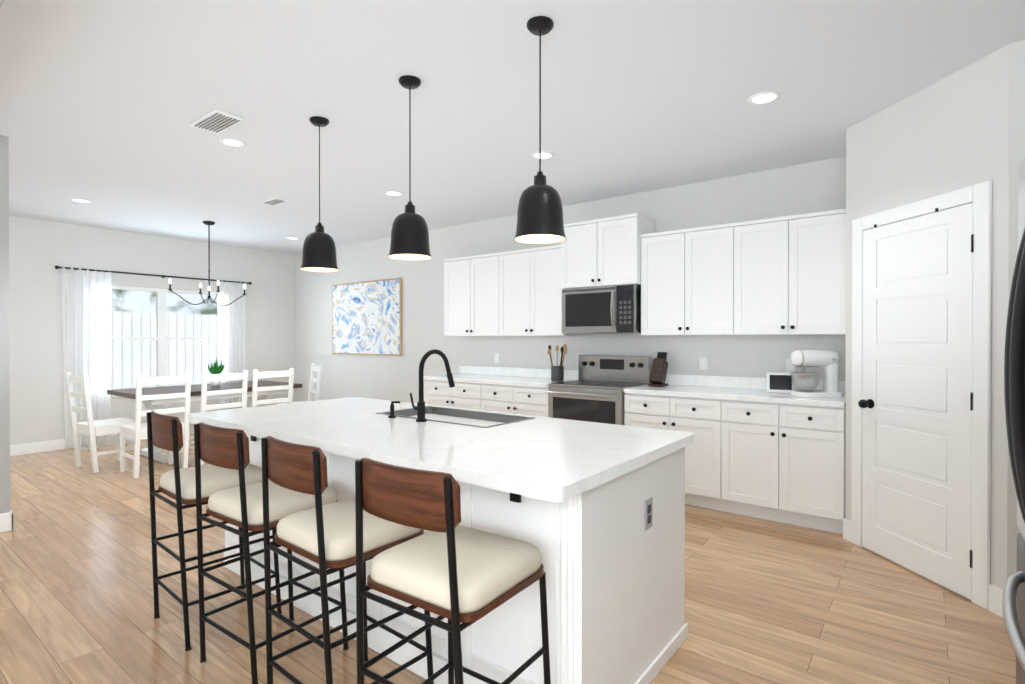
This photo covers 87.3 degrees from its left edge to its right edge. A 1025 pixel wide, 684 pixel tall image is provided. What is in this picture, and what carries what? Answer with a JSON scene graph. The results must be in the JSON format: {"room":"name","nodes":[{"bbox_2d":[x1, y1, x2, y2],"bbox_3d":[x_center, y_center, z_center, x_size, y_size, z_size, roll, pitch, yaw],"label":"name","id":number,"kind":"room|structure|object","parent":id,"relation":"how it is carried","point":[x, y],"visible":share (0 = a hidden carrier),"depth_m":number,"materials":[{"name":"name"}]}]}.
{"room":"kitchen","nodes":[
{"label":"kitchen","id":0,"kind":"room"},
{"bbox_2d":[0,135,9,513],"bbox_3d":[-5.031,-0.045,1.869,0.140,2.740,4.830,0,0,38],"label":"wall","id":1,"kind":"structure","parent":0,"point":[4,356],"depth_m":3.72,"materials":[{"name":"grey paint"}]},
{"bbox_2d":[0,510,13,532],"bbox_3d":[-4.965,1.260,1.835,0.015,0.130,4.845,0,0,38],"label":"baseboard","id":2,"kind":"structure","parent":1,"relation":"attached to","point":[6,522],"depth_m":3.72,"materials":[{"name":"white"}]},
{"bbox_2d":[9,216,294,444],"bbox_3d":[-6.356,-0.063,5.424,0.150,2.740,8.841,0,0,38],"label":"wall","id":3,"kind":"structure","parent":0,"point":[39,250],"depth_m":6.81,"materials":[{"name":"beige paint"}]},
{"bbox_2d":[10,434,133,455],"bbox_3d":[-4.816,1.232,7.292,0.015,0.130,4.011,0,0,38],"label":"baseboard","id":4,"kind":"structure","parent":3,"relation":"attached to","point":[51,445],"depth_m":6.33,"materials":[{"name":"white wood"}]},
{"bbox_2d":[55,265,251,447],"bbox_3d":[-4.729,0.178,7.314,0.118,2.187,2.340,0,0,38],"label":"curtains","id":5,"kind":"object","parent":3,"relation":"attached to","point":[86,308],"visible":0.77,"depth_m":6.71,"materials":[{"name":"white fabric"}]},
{"bbox_2d":[110,285,217,397],"bbox_3d":[-4.808,-0.013,7.374,0.140,1.440,1.780,0,0,38],"label":"window","id":6,"kind":"structure","parent":3,"relation":"in","point":[160,338],"depth_m":7.37,"materials":[{"name":"white"}]},
{"bbox_2d":[0,434,1015,683],"bbox_3d":[-3.574,1.342,3.475,12.645,0.050,9.141,0,0,38],"label":"floor","id":7,"kind":"structure","parent":0,"point":[772,602],"depth_m":2.65,"materials":[{"name":"brown wood"}]},
{"bbox_2d":[65,372,141,472],"bbox_3d":[-4.264,0.808,5.616,0.470,0.999,0.517,0,0,33],"label":"dining chair","id":8,"kind":"object","parent":7,"relation":"on","point":[91,428],"visible":0.83,"depth_m":5.49,"materials":[{"name":"white paint"}]},
{"bbox_2d":[120,372,190,477],"bbox_3d":[-3.610,0.809,5.431,0.517,0.999,0.470,0,0,38],"label":"dining chair","id":9,"kind":"object","parent":7,"relation":"on","point":[136,432],"visible":0.79,"depth_m":5.31,"materials":[{"name":"white paint"}]},
{"bbox_2d":[107,380,301,462],"bbox_3d":[-3.632,0.919,6.472,1.000,0.765,1.800,0,0,38],"label":"dining table","id":10,"kind":"object","parent":7,"relation":"on","point":[159,455],"visible":0.46,"depth_m":6.09,"materials":[{"name":"brown wood"}]},
{"bbox_2d":[208,358,224,386],"bbox_3d":[-3.587,0.361,6.485,0.255,0.348,0.211,0,0,38],"label":"potted plant","id":11,"kind":"object","parent":10,"relation":"on","point":[215,369],"visible":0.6,"depth_m":6.46,"materials":[{"name":"green plant"}]},
{"bbox_2d":[147,411,281,650],"bbox_3d":[-1.435,0.822,2.577,0.436,1.001,0.470,0,0,41],"label":"counter stool","id":12,"kind":"object","parent":7,"relation":"on","point":[177,483],"visible":0.79,"depth_m":2.44,"materials":[{"name":"black metal"}]},
{"bbox_2d":[181,370,247,464],"bbox_3d":[-3.251,0.806,5.864,0.517,0.999,0.470,0,0,35],"label":"dining chair","id":13,"kind":"object","parent":7,"relation":"on","point":[206,378],"visible":0.5,"depth_m":5.71,"materials":[{"name":"white paint"}]},
{"bbox_2d":[194,422,348,683],"bbox_3d":[-1.013,0.824,2.252,0.436,1.001,0.471,0,0,36],"label":"counter stool","id":14,"kind":"object","parent":7,"relation":"on","point":[241,505],"visible":0.81,"depth_m":2.11,"materials":[{"name":"black metal"}]},
{"bbox_2d":[252,368,293,406],"bbox_3d":[-2.926,0.804,6.318,0.517,0.999,0.470,0,0,38],"label":"dining chair","id":15,"kind":"object","parent":7,"relation":"on","point":[289,373],"visible":0.21,"depth_m":6.16,"materials":[{"name":"white paint"}]},
{"bbox_2d":[275,363,321,404],"bbox_3d":[-2.890,0.799,7.252,0.517,0.999,0.470,0,0,-32],"label":"dining chair","id":16,"kind":"object","parent":7,"relation":"on","point":[318,368],"visible":0.31,"depth_m":7.32,"materials":[{"name":"white paint"}]},
{"bbox_2d":[261,436,433,683],"bbox_3d":[-0.595,0.825,1.929,0.436,1.001,0.470,0,0,40],"label":"counter stool","id":17,"kind":"object","parent":7,"relation":"on","point":[322,536],"visible":0.75,"depth_m":1.80,"materials":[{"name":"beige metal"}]},
{"bbox_2d":[355,458,550,683],"bbox_3d":[-0.173,0.827,1.604,0.436,1.001,0.470,0,0,35],"label":"counter stool","id":18,"kind":"object","parent":7,"relation":"on","point":[451,570],"visible":1,"depth_m":1.48,"materials":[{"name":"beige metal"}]},
{"bbox_2d":[424,377,483,409],"bbox_3d":[-0.456,0.865,6.059,0.918,0.875,0.623,0,0,38],"label":"base cabinet","id":19,"kind":"object","parent":7,"relation":"on","point":[465,394],"depth_m":5.79,"materials":[{"name":"white wood"}]},
{"bbox_2d":[224,413,687,683],"bbox_3d":[-0.493,0.883,2.736,2.430,0.875,1.066,0,0,38],"label":"kitchen island","id":20,"kind":"object","parent":7,"relation":"on","point":[593,513],"depth_m":1.95,"materials":[{"name":"white wood"}]},
{"bbox_2d":[187,397,693,504],"bbox_3d":[-0.509,0.428,2.713,2.486,0.045,1.134,0,0,38],"label":"island countertop","id":21,"kind":"structure","parent":20,"relation":"on","point":[555,460],"depth_m":2.23,"materials":[{"name":"white stone"}]},
{"bbox_2d":[388,349,454,421],"bbox_3d":[-0.485,0.221,2.896,0.267,0.367,0.269,0,0,38],"label":"faucet","id":22,"kind":"object","parent":21,"relation":"on","point":[420,407],"depth_m":2.78,"materials":[{"name":"black metal"}]},
{"bbox_2d":[376,406,534,427],"bbox_3d":[-0.325,0.530,2.947,0.820,0.258,0.410,0,0,38],"label":"sink","id":23,"kind":"object","parent":21,"relation":"in","point":[468,418],"depth_m":3.05,"materials":[{"name":"silver metal"}]},
{"bbox_2d":[484,381,548,416],"bbox_3d":[0.170,0.868,5.577,0.905,0.875,0.623,0,0,38],"label":"base cabinet","id":24,"kind":"object","parent":7,"relation":"on","point":[532,400],"depth_m":5.28,"materials":[{"name":"white wood"}]},
{"bbox_2d":[432,373,567,384],"bbox_3d":[-0.154,0.409,5.817,1.716,0.040,0.634,0,0,38],"label":"countertop","id":25,"kind":"structure","parent":24,"relation":"on","point":[462,376],"depth_m":5.73,"materials":[{"name":"white stone"}]},
{"bbox_2d":[547,344,566,380],"bbox_3d":[0.459,0.203,5.389,0.217,0.375,0.179,0,0,38],"label":"utensil crock","id":26,"kind":"object","parent":25,"relation":"on","point":[557,372],"visible":1,"depth_m":5.33,"materials":[{"name":"grey ceramic"}]},
{"bbox_2d":[548,355,650,424],"bbox_3d":[0.801,0.721,5.019,0.762,1.175,0.687,0,0,38],"label":"range","id":27,"kind":"object","parent":7,"relation":"on","point":[594,392],"visible":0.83,"depth_m":4.94,"materials":[{"name":"silver metal"}]},
{"bbox_2d":[624,393,731,512],"bbox_3d":[1.483,0.873,4.564,0.864,0.875,0.623,0,0,38],"label":"base cabinet","id":28,"kind":"object","parent":7,"relation":"on","point":[708,461],"depth_m":4.20,"materials":[{"name":"white wood"}]},
{"bbox_2d":[732,397,844,533],"bbox_3d":[2.072,0.876,4.110,0.864,0.875,0.623,0,0,38],"label":"base cabinet","id":29,"kind":"object","parent":7,"relation":"on","point":[755,449],"depth_m":3.81,"materials":[{"name":"white wood"}]},
{"bbox_2d":[624,385,844,404],"bbox_3d":[1.774,0.417,4.331,1.608,0.040,0.634,0,0,38],"label":"countertop","id":30,"kind":"structure","parent":29,"relation":"on","point":[680,390],"depth_m":4.17,"materials":[{"name":"white stone"}]},
{"bbox_2d":[648,352,667,386],"bbox_3d":[1.312,0.242,4.812,0.120,0.304,0.212,0,0,38],"label":"knife block","id":31,"kind":"object","parent":30,"relation":"on","point":[658,373],"visible":1,"depth_m":4.77,"materials":[{"name":"brown wood"}]},
{"bbox_2d":[766,372,794,392],"bbox_3d":[2.111,0.319,4.233,0.200,0.158,0.067,0,0,23],"label":"smart display","id":32,"kind":"object","parent":30,"relation":"on","point":[779,382],"visible":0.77,"depth_m":4.22,"materials":[{"name":"white plastic"}]},
{"bbox_2d":[789,349,841,396],"bbox_3d":[2.245,0.224,3.992,0.351,0.348,0.198,0,0,-2],"label":"stand mixer","id":33,"kind":"object","parent":30,"relation":"on","point":[805,383],"visible":1,"depth_m":3.94,"materials":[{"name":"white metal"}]},
{"bbox_2d":[1002,158,1024,683],"bbox_3d":[1.345,0.435,0.775,0.938,1.792,0.920,0,0,38],"label":"refrigerator","id":34,"kind":"object","parent":7,"relation":"on","point":[1013,602],"visible":1,"depth_m":1.07,"materials":[{"name":"silver metal"}]},
{"bbox_2d":[0,0,1024,253],"bbox_3d":[-2.466,-1.459,2.606,9.845,0.080,9.141,0,0,38],"label":"ceiling","id":35,"kind":"structure","parent":0,"point":[104,104],"depth_m":3.12,"materials":[{"name":"white paint"}]},
{"bbox_2d":[70,198,90,202],"bbox_3d":[-4.370,-1.429,5.438,0.169,0.007,0.169,0,0,-1],"label":"recessed light","id":36,"kind":"object","parent":35,"relation":"in","point":[72,199],"depth_m":5.43,"materials":[{"name":"white"}]},
{"bbox_2d":[168,221,246,305],"bbox_3d":[-3.637,-0.937,6.440,0.532,1.001,0.892,0,0,38],"label":"chandelier","id":37,"kind":"object","parent":35,"relation":"hanging from","point":[208,223],"visible":1,"depth_m":6.43,"materials":[{"name":"black metal"}]},
{"bbox_2d":[189,109,244,133],"bbox_3d":[-1.904,-1.414,3.461,0.380,0.016,0.180,0,0,38],"label":"ceiling vent","id":38,"kind":"object","parent":35,"relation":"in","point":[216,121],"visible":1,"depth_m":3.44,"materials":[{"name":"white metal"}]},
{"bbox_2d":[219,138,245,146],"bbox_3d":[-1.995,-1.421,3.834,0.169,0.007,0.169,0,0,32],"label":"recessed light","id":39,"kind":"object","parent":35,"relation":"in","point":[231,142],"depth_m":3.83,"materials":[{"name":"white"}]},
{"bbox_2d":[260,197,288,205],"bbox_3d":[-2.420,-1.426,5.462,0.300,0.013,0.150,0,0,38],"label":"ceiling vent","id":40,"kind":"object","parent":35,"relation":"in","point":[274,201],"visible":1,"depth_m":5.44,"materials":[{"name":"white metal"}]},
{"bbox_2d":[286,237,298,239],"bbox_3d":[-3.057,-1.439,7.468,0.169,0.007,0.169,0,0,32],"label":"recessed light","id":41,"kind":"object","parent":35,"relation":"in","point":[292,238],"depth_m":7.48,"materials":[{"name":"white"}]},
{"bbox_2d":[300,116,338,271],"bbox_3d":[-1.238,-0.943,3.445,0.232,0.959,0.232,0,0,38],"label":"pendant light","id":42,"kind":"object","parent":35,"relation":"hanging from","point":[319,251],"visible":1,"depth_m":3.38,"materials":[{"name":"black metal"}]},
{"bbox_2d":[385,191,402,195],"bbox_3d":[-1.141,-1.427,5.170,0.169,0.007,0.169,0,0,14],"label":"recessed light","id":43,"kind":"object","parent":35,"relation":"in","point":[391,193],"depth_m":5.17,"materials":[{"name":"white"}]},
{"bbox_2d":[388,75,431,260],"bbox_3d":[-0.557,-0.940,2.920,0.232,0.959,0.232,0,0,38],"label":"pendant light","id":44,"kind":"object","parent":35,"relation":"hanging from","point":[409,236],"visible":1,"depth_m":2.86,"materials":[{"name":"black metal"}]},
{"bbox_2d":[514,16,565,243],"bbox_3d":[0.123,-0.937,2.396,0.232,0.959,0.232,0,0,38],"label":"pendant light","id":45,"kind":"object","parent":35,"relation":"hanging from","point":[540,215],"visible":1,"depth_m":2.33,"materials":[{"name":"black metal"}]},
{"bbox_2d":[532,151,553,159],"bbox_3d":[0.230,-1.422,4.100,0.169,0.007,0.169,0,0,32],"label":"recessed light","id":46,"kind":"object","parent":35,"relation":"in","point":[544,155],"depth_m":4.10,"materials":[{"name":"white"}]},
{"bbox_2d":[748,91,779,104],"bbox_3d":[1.462,-1.417,3.125,0.169,0.007,0.169,0,0,14],"label":"recessed light","id":47,"kind":"object","parent":35,"relation":"in","point":[763,98],"depth_m":3.12,"materials":[{"name":"white"}]},
{"bbox_2d":[295,156,845,402],"bbox_3d":[0.148,-0.067,6.085,9.645,2.740,0.150,0,0,38],"label":"wall","id":48,"kind":"structure","parent":0,"point":[813,187],"depth_m":6.01,"materials":[{"name":"beige paint"}]},
{"bbox_2d":[332,278,401,355],"bbox_3d":[-2.119,-0.340,7.715,1.570,1.050,0.032,0,0,38],"label":"picture","id":49,"kind":"object","parent":48,"relation":"attached to","point":[366,317],"visible":1,"depth_m":7.64,"materials":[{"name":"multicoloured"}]},
{"bbox_2d":[443,252,502,335],"bbox_3d":[-0.352,-0.517,6.163,0.889,0.900,0.325,0,0,38],"label":"upper cabinet","id":50,"kind":"object","parent":48,"relation":"attached to","point":[473,285],"depth_m":6.02,"materials":[{"name":"white wood"}]},
{"bbox_2d":[494,353,498,362],"bbox_3d":[-0.183,0.185,6.242,0.070,0.115,0.007,0,0,38],"label":"electrical outlet plate","id":51,"kind":"object","parent":48,"relation":"attached to","point":[496,355],"depth_m":6.24,"materials":[{"name":"white plastic"}]},
{"bbox_2d":[503,245,580,335],"bbox_3d":[0.256,-0.515,5.694,0.890,0.900,0.325,0,0,38],"label":"upper cabinet","id":52,"kind":"object","parent":48,"relation":"attached to","point":[532,298],"depth_m":5.53,"materials":[{"name":"white wood"}]},
{"bbox_2d":[559,213,654,291],"bbox_3d":[0.905,-0.829,5.147,0.800,0.625,0.396,0,0,38],"label":"upper cabinet","id":53,"kind":"object","parent":48,"relation":"attached to","point":[608,251],"depth_m":4.96,"materials":[{"name":"white wood"}]},
{"bbox_2d":[562,284,640,333],"bbox_3d":[0.883,-0.298,5.121,0.756,0.432,0.469,0,0,38],"label":"over-the-range microwave","id":54,"kind":"object","parent":53,"relation":"attached to","point":[605,310],"visible":0.96,"depth_m":4.94,"materials":[{"name":"silver metal"}]},
{"bbox_2d":[460,365,844,392],"bbox_3d":[0.976,0.342,5.333,4.096,0.099,0.019,0,0,38],"label":"backsplash","id":55,"kind":"structure","parent":48,"relation":"attached to","point":[671,379],"depth_m":4.88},
{"bbox_2d":[639,222,742,334],"bbox_3d":[1.585,-0.509,4.669,0.857,0.900,0.325,0,0,38],"label":"upper cabinet","id":56,"kind":"object","parent":48,"relation":"attached to","point":[692,284],"depth_m":4.52,"materials":[{"name":"white wood"}]},
{"bbox_2d":[699,357,706,369],"bbox_3d":[1.700,0.193,4.790,0.070,0.115,0.007,0,0,38],"label":"electrical outlet plate","id":57,"kind":"object","parent":48,"relation":"attached to","point":[702,360],"depth_m":4.79,"materials":[{"name":"white plastic"}]},
{"bbox_2d":[786,359,794,372],"bbox_3d":[2.256,0.195,4.361,0.070,0.115,0.007,0,0,38],"label":"electrical outlet plate","id":58,"kind":"object","parent":48,"relation":"attached to","point":[790,367],"depth_m":4.36,"materials":[{"name":"white plastic"}]},
{"bbox_2d":[743,208,845,334],"bbox_3d":[2.167,-0.507,4.220,0.857,0.900,0.325,0,0,38],"label":"upper cabinet","id":59,"kind":"object","parent":48,"relation":"attached to","point":[784,275],"depth_m":4.04,"materials":[{"name":"white wood"}]},
{"bbox_2d":[845,40,1024,599],"bbox_3d":[2.851,-0.051,3.048,1.655,2.740,1.359,0,0,38],"label":"wall","id":60,"kind":"structure","parent":0,"point":[962,128],"depth_m":2.75,"materials":[{"name":"beige paint"}]},
{"bbox_2d":[851,180,991,609],"bbox_3d":[2.253,0.261,3.077,0.089,2.115,0.894,0,0,-7],"label":"pantry door","id":61,"kind":"structure","parent":60,"relation":"in","point":[921,407],"depth_m":2.99,"materials":[{"name":"white wood"}]},
{"bbox_2d":[843,519,1002,617],"bbox_3d":[2.291,1.254,3.087,0.014,0.130,1.044,0,0,-7],"label":"baseboard","id":62,"kind":"structure","parent":60,"relation":"attached to","point":[995,599],"depth_m":2.62,"materials":[{"name":"white"}]},
{"label":"outside","id":63,"kind":"structure","parent":0,"visible":0},
{"bbox_2d":[111,289,218,388],"bbox_3d":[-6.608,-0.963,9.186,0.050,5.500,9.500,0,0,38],"label":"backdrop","id":64,"kind":"structure","parent":63,"point":[140,367],"depth_m":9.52,"materials":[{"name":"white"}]}
]}

